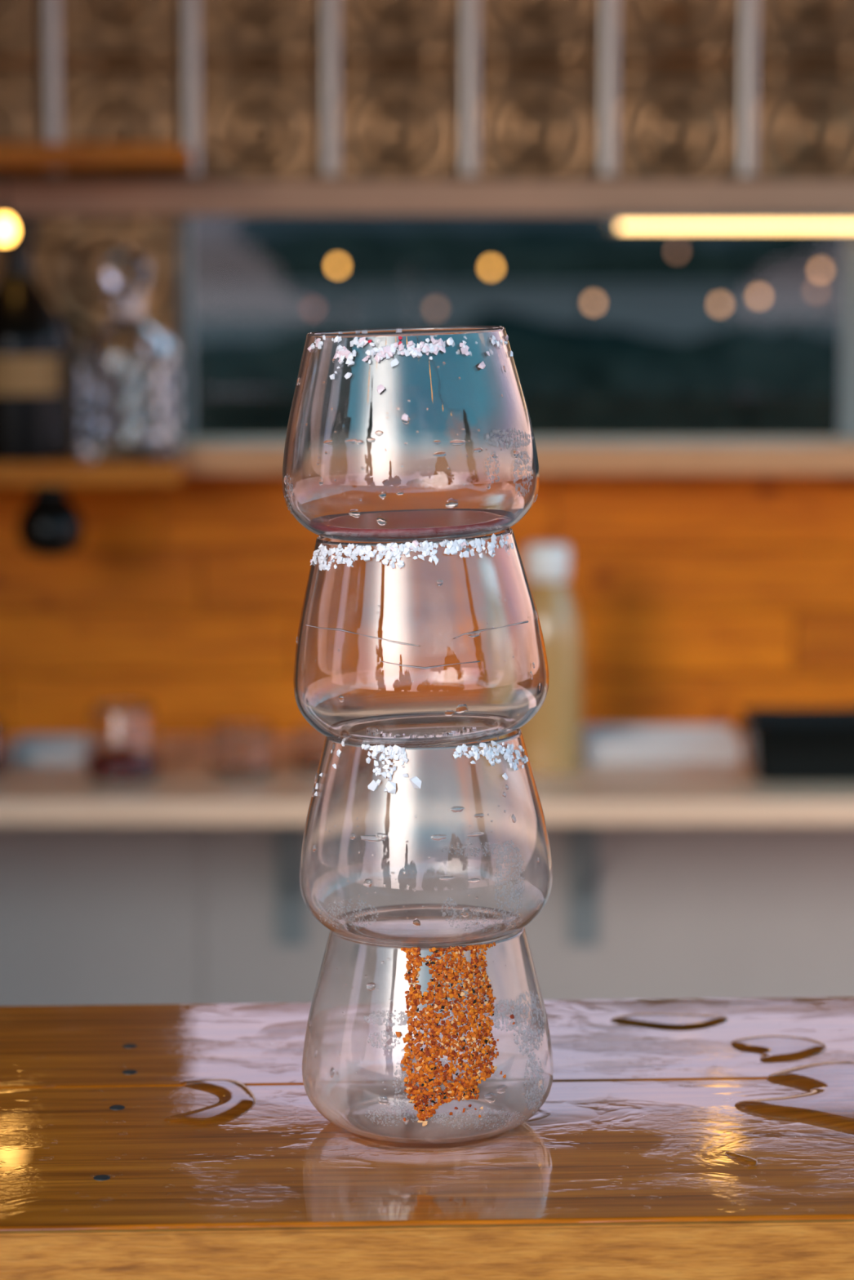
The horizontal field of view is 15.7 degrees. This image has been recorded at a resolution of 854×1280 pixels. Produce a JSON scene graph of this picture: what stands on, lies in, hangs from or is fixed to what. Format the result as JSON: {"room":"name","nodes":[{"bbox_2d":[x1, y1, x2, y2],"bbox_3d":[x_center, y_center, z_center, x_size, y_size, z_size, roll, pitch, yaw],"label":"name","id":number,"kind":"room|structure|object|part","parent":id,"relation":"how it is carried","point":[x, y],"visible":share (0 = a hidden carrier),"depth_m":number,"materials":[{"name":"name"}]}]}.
{"room":"bar","nodes":[
{"label":"bar","id":0,"kind":"room"},
{"bbox_2d":[0,0,853,1005],"bbox_3d":[0.075,-0.285,4.152,3.350,2.320,0.130,0,7,0],"label":"wall","id":1,"kind":"structure","parent":0,"point":[700,599],"depth_m":4.11,"materials":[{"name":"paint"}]},
{"bbox_2d":[0,448,188,485],"bbox_3d":[-0.613,-0.221,3.955,0.613,0.028,0.273,0,7,0],"label":"wall shelf","id":2,"kind":"object","parent":1,"relation":"attached to","point":[75,470],"visible":0.55,"depth_m":3.82,"materials":[{"name":"brown wood"}]},
{"bbox_2d":[0,214,71,461],"bbox_3d":[-0.513,-0.378,3.898,0.128,0.309,0.128,0,7,0],"label":"liquor bottle","id":3,"kind":"object","parent":2,"relation":"on","point":[35,394],"visible":0.91,"depth_m":3.86,"materials":[{"name":"black glass"}]},
{"bbox_2d":[17,485,84,557],"bbox_3d":[-0.470,-0.150,3.877,0.083,0.092,0.083,0,7,0],"label":"hanging lamp","id":4,"kind":"object","parent":2,"relation":"hanging from","point":[50,525],"visible":0.94,"depth_m":3.85,"materials":[{"name":"black metal"}]},
{"bbox_2d":[77,248,180,461],"bbox_3d":[-0.374,-0.358,3.891,0.127,0.262,0.127,0,7,0],"label":"decanter","id":5,"kind":"object","parent":2,"relation":"on","point":[128,378],"visible":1,"depth_m":3.85,"materials":[{"name":"clear glass"}]},
{"bbox_2d":[0,142,191,168],"bbox_3d":[-0.613,-0.608,3.896,0.615,0.025,0.253,0,7,0],"label":"wall shelf","id":6,"kind":"object","parent":1,"relation":"attached to","point":[12,155],"visible":1,"depth_m":3.77,"materials":[{"name":"brown wood"}]},
{"bbox_2d":[0,164,14,241],"bbox_3d":[-0.519,-0.536,3.808,0.026,0.094,0.026,0,7,0],"label":"bulb","id":7,"kind":"object","parent":6,"relation":"attached to","point":[6,227],"visible":1,"depth_m":3.80,"materials":[{"name":"yellow glass"}]},
{"bbox_3d":[-0.519,-0.559,3.805,0.003,0.049,0.003,0,7,0],"label":"cord","id":8,"kind":"part","parent":7,"relation":"part of","materials":[{"name":"black plastic"}]},
{"bbox_2d":[0,203,9,217],"bbox_3d":[-0.519,-0.527,3.809,0.013,0.018,0.013,-5,9,-33],"label":"light bulb","id":9,"kind":"object","parent":7,"relation":"attached to","point":[4,208],"depth_m":3.80,"materials":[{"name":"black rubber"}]},
{"bbox_3d":[-0.519,-0.505,3.812,0.026,0.030,0.026,0,7,0],"label":"bulb","id":10,"kind":"part","parent":7,"relation":"part of","materials":[{"name":"yellow glass"}]},
{"bbox_3d":[-0.752,0.501,4.200,0.895,0.748,0.013,0,7,0],"label":"white panel","id":11,"kind":"part","parent":1,"relation":"part of","materials":[{"name":"white paint"}]},
{"bbox_2d":[0,735,853,946],"bbox_3d":[0.100,0.300,3.915,2.500,0.286,0.497,0,7,0],"label":"countertop","id":12,"kind":"structure","parent":1,"relation":"attached to","point":[185,791],"depth_m":3.73,"materials":[{"name":"stone"}]},
{"bbox_2d":[0,720,7,773],"bbox_3d":[-0.556,0.132,3.837,0.073,0.066,0.073,0,7,0],"label":"glass jar","id":13,"kind":"object","parent":12,"relation":"on","point":[3,762],"visible":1,"depth_m":3.83,"materials":[{"name":"red"}]},
{"bbox_2d":[9,734,87,763],"bbox_3d":[-0.481,0.139,3.968,0.091,0.019,0.110,0,7,0],"label":"serving tray","id":14,"kind":"object","parent":12,"relation":"on","point":[28,748],"visible":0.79,"depth_m":3.92,"materials":[{"name":"grey"}]},
{"bbox_2d":[84,701,160,782],"bbox_3d":[-0.373,0.125,3.804,0.092,0.089,0.092,0,7,0],"label":"glass tumbler","id":15,"kind":"object","parent":12,"relation":"on","point":[122,745],"visible":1,"depth_m":3.77,"materials":[{"name":"red"}]},
{"bbox_2d":[209,723,275,777],"bbox_3d":[-0.228,0.137,3.838,0.083,0.056,0.083,0,7,0],"label":"glass","id":16,"kind":"object","parent":12,"relation":"on","point":[238,750],"visible":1,"depth_m":3.81,"materials":[{"name":"brown"}]},
{"bbox_2d":[293,725,325,772],"bbox_3d":[-0.135,0.136,3.870,0.064,0.050,0.064,0,7,0],"label":"glass","id":17,"kind":"object","parent":12,"relation":"on","point":[308,743],"visible":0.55,"depth_m":3.84,"materials":[{"name":"brown"}]},
{"bbox_2d":[520,542,582,773],"bbox_3d":[0.149,0.023,3.865,0.090,0.285,0.090,0,7,0],"label":"juice bottle","id":18,"kind":"object","parent":12,"relation":"on","point":[553,737],"visible":0.74,"depth_m":3.83,"materials":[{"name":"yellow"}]},
{"bbox_2d":[582,724,740,763],"bbox_3d":[0.298,0.133,3.972,0.196,0.030,0.120,0,7,0],"label":"serving tray","id":19,"kind":"object","parent":12,"relation":"on","point":[601,744],"visible":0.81,"depth_m":3.92,"materials":[{"name":"grey"}]},
{"bbox_2d":[733,707,853,782],"bbox_3d":[0.480,0.130,3.838,0.198,0.070,0.160,0,7,0],"label":"tub","id":20,"kind":"object","parent":12,"relation":"on","point":[783,744],"visible":1,"depth_m":3.77,"materials":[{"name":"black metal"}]},
{"bbox_3d":[0.390,0.108,3.835,0.018,0.007,0.065,0,7,0],"label":"handle","id":21,"kind":"part","parent":20,"relation":"part of","materials":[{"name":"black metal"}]},
{"bbox_2d":[0,180,853,214],"bbox_3d":[0.100,-0.577,4.051,2.600,0.043,0.042,0,7,0],"label":"shelf","id":22,"kind":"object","parent":1,"relation":"attached to","point":[23,197],"depth_m":4.03,"materials":[{"name":"paint"}]},
{"bbox_2d":[176,214,853,439],"bbox_3d":[0.535,-0.431,4.133,1.730,0.324,0.070,0,7,0],"label":"window","id":23,"kind":"structure","parent":1,"relation":"in","point":[184,222],"depth_m":4.11,"materials":[{"name":"paint"}]},
{"bbox_3d":[-0.322,-0.431,4.133,0.016,0.324,0.070,0,7,0],"label":"frame","id":24,"kind":"part","parent":23,"relation":"part of","materials":[{"name":"paint"}]},
{"bbox_3d":[0.572,-0.432,4.138,0.034,0.324,0.060,0,7,0],"label":"frame","id":25,"kind":"part","parent":23,"relation":"part of","materials":[{"name":"paint"}]},
{"bbox_2d":[177,437,853,474],"bbox_3d":[0.535,-0.241,4.059,1.730,0.035,0.214,0,7,0],"label":"shelf","id":26,"kind":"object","parent":1,"relation":"attached to","point":[204,455],"depth_m":3.95,"materials":[{"name":"brown wood"}]},
{"bbox_3d":[0.159,0.501,4.200,0.923,0.748,0.013,0,7,0],"label":"white panel","id":27,"kind":"part","parent":1,"relation":"part of","materials":[{"name":"white paint"}]},
{"bbox_2d":[607,217,853,231],"bbox_3d":[0.653,-0.536,4.006,0.837,0.016,0.046,0,7,0],"label":"tube","id":28,"kind":"object","parent":1,"relation":"attached to","point":[618,224],"visible":1,"depth_m":3.99,"materials":[{"name":"yellow"}]},
{"bbox_3d":[0.653,-0.541,4.008,0.837,0.006,0.041,0,7,0],"label":"mounting rail","id":29,"kind":"part","parent":28,"relation":"part of","materials":[{"name":"paint"}]},
{"label":"outside","id":30,"kind":"structure","parent":0,"visible":0},
{"bbox_2d":[817,261,823,274],"bbox_3d":[1.559,-1.474,12.292,0.027,0.049,0.027,0,7,0],"label":"bulb","id":31,"kind":"object","parent":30,"point":[820,269],"visible":1,"depth_m":12.28,"materials":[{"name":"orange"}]},
{"bbox_3d":[1.559,-1.465,12.293,0.027,0.031,0.027,0,7,0],"label":"bulb","id":32,"kind":"part","parent":31,"relation":"part of","materials":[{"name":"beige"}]},
{"bbox_3d":[0.075,0.739,1.186,3.350,1.025,0.050,0,7,0],"label":"wall","id":33,"kind":"structure","parent":0,"visible":0},
{"bbox_2d":[0,996,853,1279],"bbox_3d":[-0.001,0.197,1.195,2.600,0.043,0.313,0,7,-3],"label":"countertop","id":34,"kind":"structure","parent":33,"relation":"on","point":[529,1201],"depth_m":1.10,"materials":[{"name":"brown wood"}]},
{"bbox_2d":[164,1079,255,1125],"bbox_3d":[-0.082,0.176,1.187,0.033,0.001,0.065,0,7,0],"label":"puddle","id":35,"kind":"object","parent":34,"relation":"on","point":[235,1098],"visible":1,"depth_m":1.18,"materials":[{"name":"clear liquid"}]},
{"bbox_2d":[31,1025,812,1212],"bbox_3d":[0.002,0.178,1.177,0.324,0.001,0.258,0,7,0],"label":"water droplets","id":36,"kind":"object","parent":34,"relation":"on","point":[783,1025],"visible":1,"depth_m":1.16},
{"bbox_2d":[302,926,553,1143],"bbox_3d":[0.000,0.143,1.156,0.094,0.075,0.095,0,7,0],"label":"glass tumbler","id":37,"kind":"object","parent":34,"relation":"on","point":[402,1044],"visible":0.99,"depth_m":1.12,"materials":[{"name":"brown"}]},
{"bbox_2d":[299,728,552,946],"bbox_3d":[0.000,0.070,1.148,0.094,0.076,0.094,1,7,7],"label":"glass tumbler","id":38,"kind":"object","parent":37,"relation":"on","point":[438,846],"visible":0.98,"depth_m":1.11,"materials":[{"name":"white"}]},
{"bbox_2d":[293,527,548,746],"bbox_3d":[-0.002,-0.003,1.139,0.094,0.078,0.094,-7,10,-44],"label":"glass tumbler","id":39,"kind":"object","parent":38,"relation":"on","point":[437,642],"visible":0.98,"depth_m":1.10,"materials":[{"name":"white"}]},
{"bbox_2d":[281,325,539,542],"bbox_3d":[-0.006,-0.076,1.129,0.094,0.077,0.094,4,8,31],"label":"glass tumbler","id":40,"kind":"object","parent":39,"relation":"on","point":[421,433],"visible":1,"depth_m":1.09,"materials":[{"name":"white"}]},
{"bbox_2d":[610,1013,728,1030],"bbox_3d":[0.103,0.161,1.311,0.050,0.001,0.028,0,7,0],"label":"puddle","id":41,"kind":"object","parent":34,"relation":"on","point":[670,1021],"visible":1,"depth_m":1.31,"materials":[{"name":"clear liquid"}]},
{"bbox_2d":[724,1151,758,1166],"bbox_3d":[0.113,0.186,1.113,0.006,0.001,0.019,-3,8,-26],"label":"puddle","id":42,"kind":"object","parent":34,"relation":"on","point":[744,1160],"visible":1,"depth_m":1.11,"materials":[{"name":"clear liquid"}]},
{"bbox_2d":[730,1035,826,1062],"bbox_3d":[0.145,0.166,1.269,0.037,0.001,0.038,-3,8,-22],"label":"puddle","id":43,"kind":"object","parent":34,"relation":"on","point":[771,1048],"visible":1,"depth_m":1.26,"materials":[{"name":"clear liquid"}]},
{"bbox_2d":[734,1061,853,1132],"bbox_3d":[0.165,0.175,1.194,0.086,0.002,0.088,5,9,37],"label":"puddle","id":44,"kind":"object","parent":34,"relation":"on","point":[828,1101],"visible":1,"depth_m":1.18,"materials":[{"name":"clear liquid"}]},
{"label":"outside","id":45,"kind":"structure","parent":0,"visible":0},
{"bbox_2d":[191,214,842,246],"bbox_3d":[0.000,-7.336,57.665,90.000,3.209,14.000,0,7,0],"label":"sky","id":46,"kind":"structure","parent":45,"point":[203,226],"depth_m":54.34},
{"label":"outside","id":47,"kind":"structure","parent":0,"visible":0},
{"bbox_3d":[0.000,-2.572,32.623,80.000,0.180,56.880,0,7,0],"label":"yard","id":48,"kind":"structure","parent":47,"visible":0},
{"bbox_2d":[191,226,841,335],"bbox_3d":[1.500,-3.797,34.647,21.000,1.748,1.867,0,7,0],"label":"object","id":49,"kind":"object","parent":48,"relation":"on","point":[213,262],"visible":0.33,"depth_m":33.91,"materials":[{"name":"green plant"}]},
{"bbox_2d":[192,283,840,344],"bbox_3d":[1.600,-3.022,31.096,19.300,1.093,0.300,0,7,0],"label":"wall","id":50,"kind":"structure","parent":48,"relation":"on","point":[219,314],"depth_m":30.96,"materials":[{"name":"grey"}]},
{"bbox_3d":[-2.020,-2.992,31.099,2.360,1.033,0.200,0,7,0],"label":"wall panel","id":51,"kind":"part","parent":50,"relation":"part of","materials":[{"name":"grey"}]},
{"bbox_3d":[0.380,-2.992,31.099,2.360,1.033,0.200,0,7,0],"label":"wall panel","id":52,"kind":"part","parent":50,"relation":"part of","materials":[{"name":"grey"}]},
{"bbox_3d":[2.780,-2.992,31.099,2.360,1.033,0.200,0,7,0],"label":"wall panel","id":53,"kind":"part","parent":50,"relation":"part of","materials":[{"name":"grey"}]},
{"bbox_3d":[5.180,-2.992,31.099,2.360,1.033,0.200,0,7,0],"label":"wall panel","id":54,"kind":"part","parent":50,"relation":"part of","materials":[{"name":"grey"}]},
{"bbox_2d":[192,307,841,437],"bbox_3d":[1.500,-1.673,20.572,13.000,1.032,1.377,0,7,0],"label":"hills","id":55,"kind":"structure","parent":48,"relation":"on","point":[744,380],"depth_m":20.07,"materials":[{"name":"green plant"}]},
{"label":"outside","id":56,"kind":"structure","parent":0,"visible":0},
{"bbox_2d":[191,236,841,262],"bbox_3d":[0.603,-1.566,12.280,3.714,0.143,0.006,0,7,0],"label":"cable","id":57,"kind":"object","parent":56,"point":[192,237],"visible":0.87,"depth_m":12.28,"materials":[{"name":"black plastic"}]},
{"bbox_2d":[333,257,341,269],"bbox_3d":[-0.354,-1.491,12.290,0.027,0.049,0.027,0,7,0],"label":"bulb","id":58,"kind":"object","parent":57,"relation":"hanging from","point":[337,265],"visible":1,"depth_m":12.28,"materials":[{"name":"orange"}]},
{"bbox_3d":[-0.354,-1.482,12.291,0.027,0.031,0.027,0,7,0],"label":"bulb","id":59,"kind":"part","parent":58,"relation":"part of","materials":[{"name":"orange glass"}]},
{"bbox_2d":[488,258,494,271],"bbox_3d":[0.255,-1.485,12.291,0.027,0.049,0.027,0,7,0],"label":"bulb","id":60,"kind":"object","parent":57,"relation":"hanging from","point":[491,267],"visible":1,"depth_m":12.28,"materials":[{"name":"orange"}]},
{"bbox_3d":[0.255,-1.476,12.292,0.027,0.031,0.027,0,7,0],"label":"bulb","id":61,"kind":"part","parent":60,"relation":"part of","materials":[{"name":"orange glass"}]},
{"bbox_2d":[673,242,679,254],"bbox_3d":[0.989,-1.548,12.283,0.027,0.049,0.027,0,7,0],"label":"bulb","id":62,"kind":"object","parent":57,"relation":"hanging from","point":[677,251],"visible":1,"depth_m":12.28,"materials":[{"name":"black"}]},
{"bbox_3d":[0.989,-1.540,12.284,0.027,0.031,0.027,0,7,0],"label":"bulb","id":63,"kind":"part","parent":62,"relation":"part of","materials":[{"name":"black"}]},
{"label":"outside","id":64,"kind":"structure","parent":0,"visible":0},
{"bbox_2d":[192,278,841,301],"bbox_3d":[0.535,-1.414,12.047,3.755,0.195,0.006,0,7,0],"label":"cable","id":65,"kind":"object","parent":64,"point":[837,278],"visible":0.91,"depth_m":12.05,"materials":[{"name":"black plastic"}]},
{"bbox_2d":[309,300,316,312],"bbox_3d":[-0.442,-1.296,12.062,0.027,0.049,0.027,0,7,0],"label":"bulb","id":66,"kind":"object","parent":65,"relation":"hanging from","point":[313,308],"visible":1,"depth_m":12.05,"materials":[{"name":"black"}]},
{"bbox_3d":[-0.442,-1.288,12.063,0.027,0.031,0.027,0,7,0],"label":"bulb","id":67,"kind":"part","parent":66,"relation":"part of","materials":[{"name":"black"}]},
{"bbox_2d":[431,300,439,312],"bbox_3d":[0.034,-1.296,12.062,0.027,0.049,0.027,0,7,0],"label":"bulb","id":68,"kind":"object","parent":65,"relation":"hanging from","point":[435,308],"visible":1,"depth_m":12.05,"materials":[{"name":"black"}]},
{"bbox_3d":[0.034,-1.288,12.063,0.027,0.031,0.027,0,7,0],"label":"bulb","id":69,"kind":"part","parent":68,"relation":"part of","materials":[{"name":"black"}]},
{"bbox_2d":[590,293,596,306],"bbox_3d":[0.647,-1.319,12.059,0.027,0.049,0.027,0,7,0],"label":"bulb","id":70,"kind":"object","parent":65,"relation":"hanging from","point":[593,303],"visible":1,"depth_m":12.05,"materials":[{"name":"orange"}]},
{"bbox_3d":[0.647,-1.311,12.061,0.027,0.031,0.027,0,7,0],"label":"bulb","id":71,"kind":"part","parent":70,"relation":"part of","materials":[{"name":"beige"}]},
{"bbox_2d":[716,295,723,308],"bbox_3d":[1.138,-1.313,12.060,0.027,0.049,0.027,0,7,0],"label":"bulb","id":72,"kind":"object","parent":65,"relation":"hanging from","point":[719,304],"visible":1,"depth_m":12.05,"materials":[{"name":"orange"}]},
{"bbox_3d":[1.138,-1.304,12.061,0.027,0.031,0.027,0,7,0],"label":"bulb","id":73,"kind":"part","parent":72,"relation":"part of","materials":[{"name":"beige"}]},
{"bbox_2d":[755,287,762,300],"bbox_3d":[1.290,-1.345,12.056,0.027,0.049,0.027,0,7,0],"label":"bulb","id":74,"kind":"object","parent":65,"relation":"hanging from","point":[758,296],"visible":1,"depth_m":12.05,"materials":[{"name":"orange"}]},
{"bbox_3d":[1.290,-1.336,12.057,0.027,0.031,0.027,0,7,0],"label":"bulb","id":75,"kind":"part","parent":74,"relation":"part of","materials":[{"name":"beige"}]},
{"bbox_2d":[813,282,819,294],"bbox_3d":[1.512,-1.365,12.054,0.027,0.049,0.027,0,7,0],"label":"bulb","id":76,"kind":"object","parent":65,"relation":"hanging from","point":[815,291],"visible":1,"depth_m":12.05,"materials":[{"name":"black"}]},
{"bbox_3d":[1.512,-1.357,12.055,0.027,0.031,0.027,0,7,0],"label":"bulb","id":77,"kind":"part","parent":76,"relation":"part of","materials":[{"name":"orange"}]}
]}

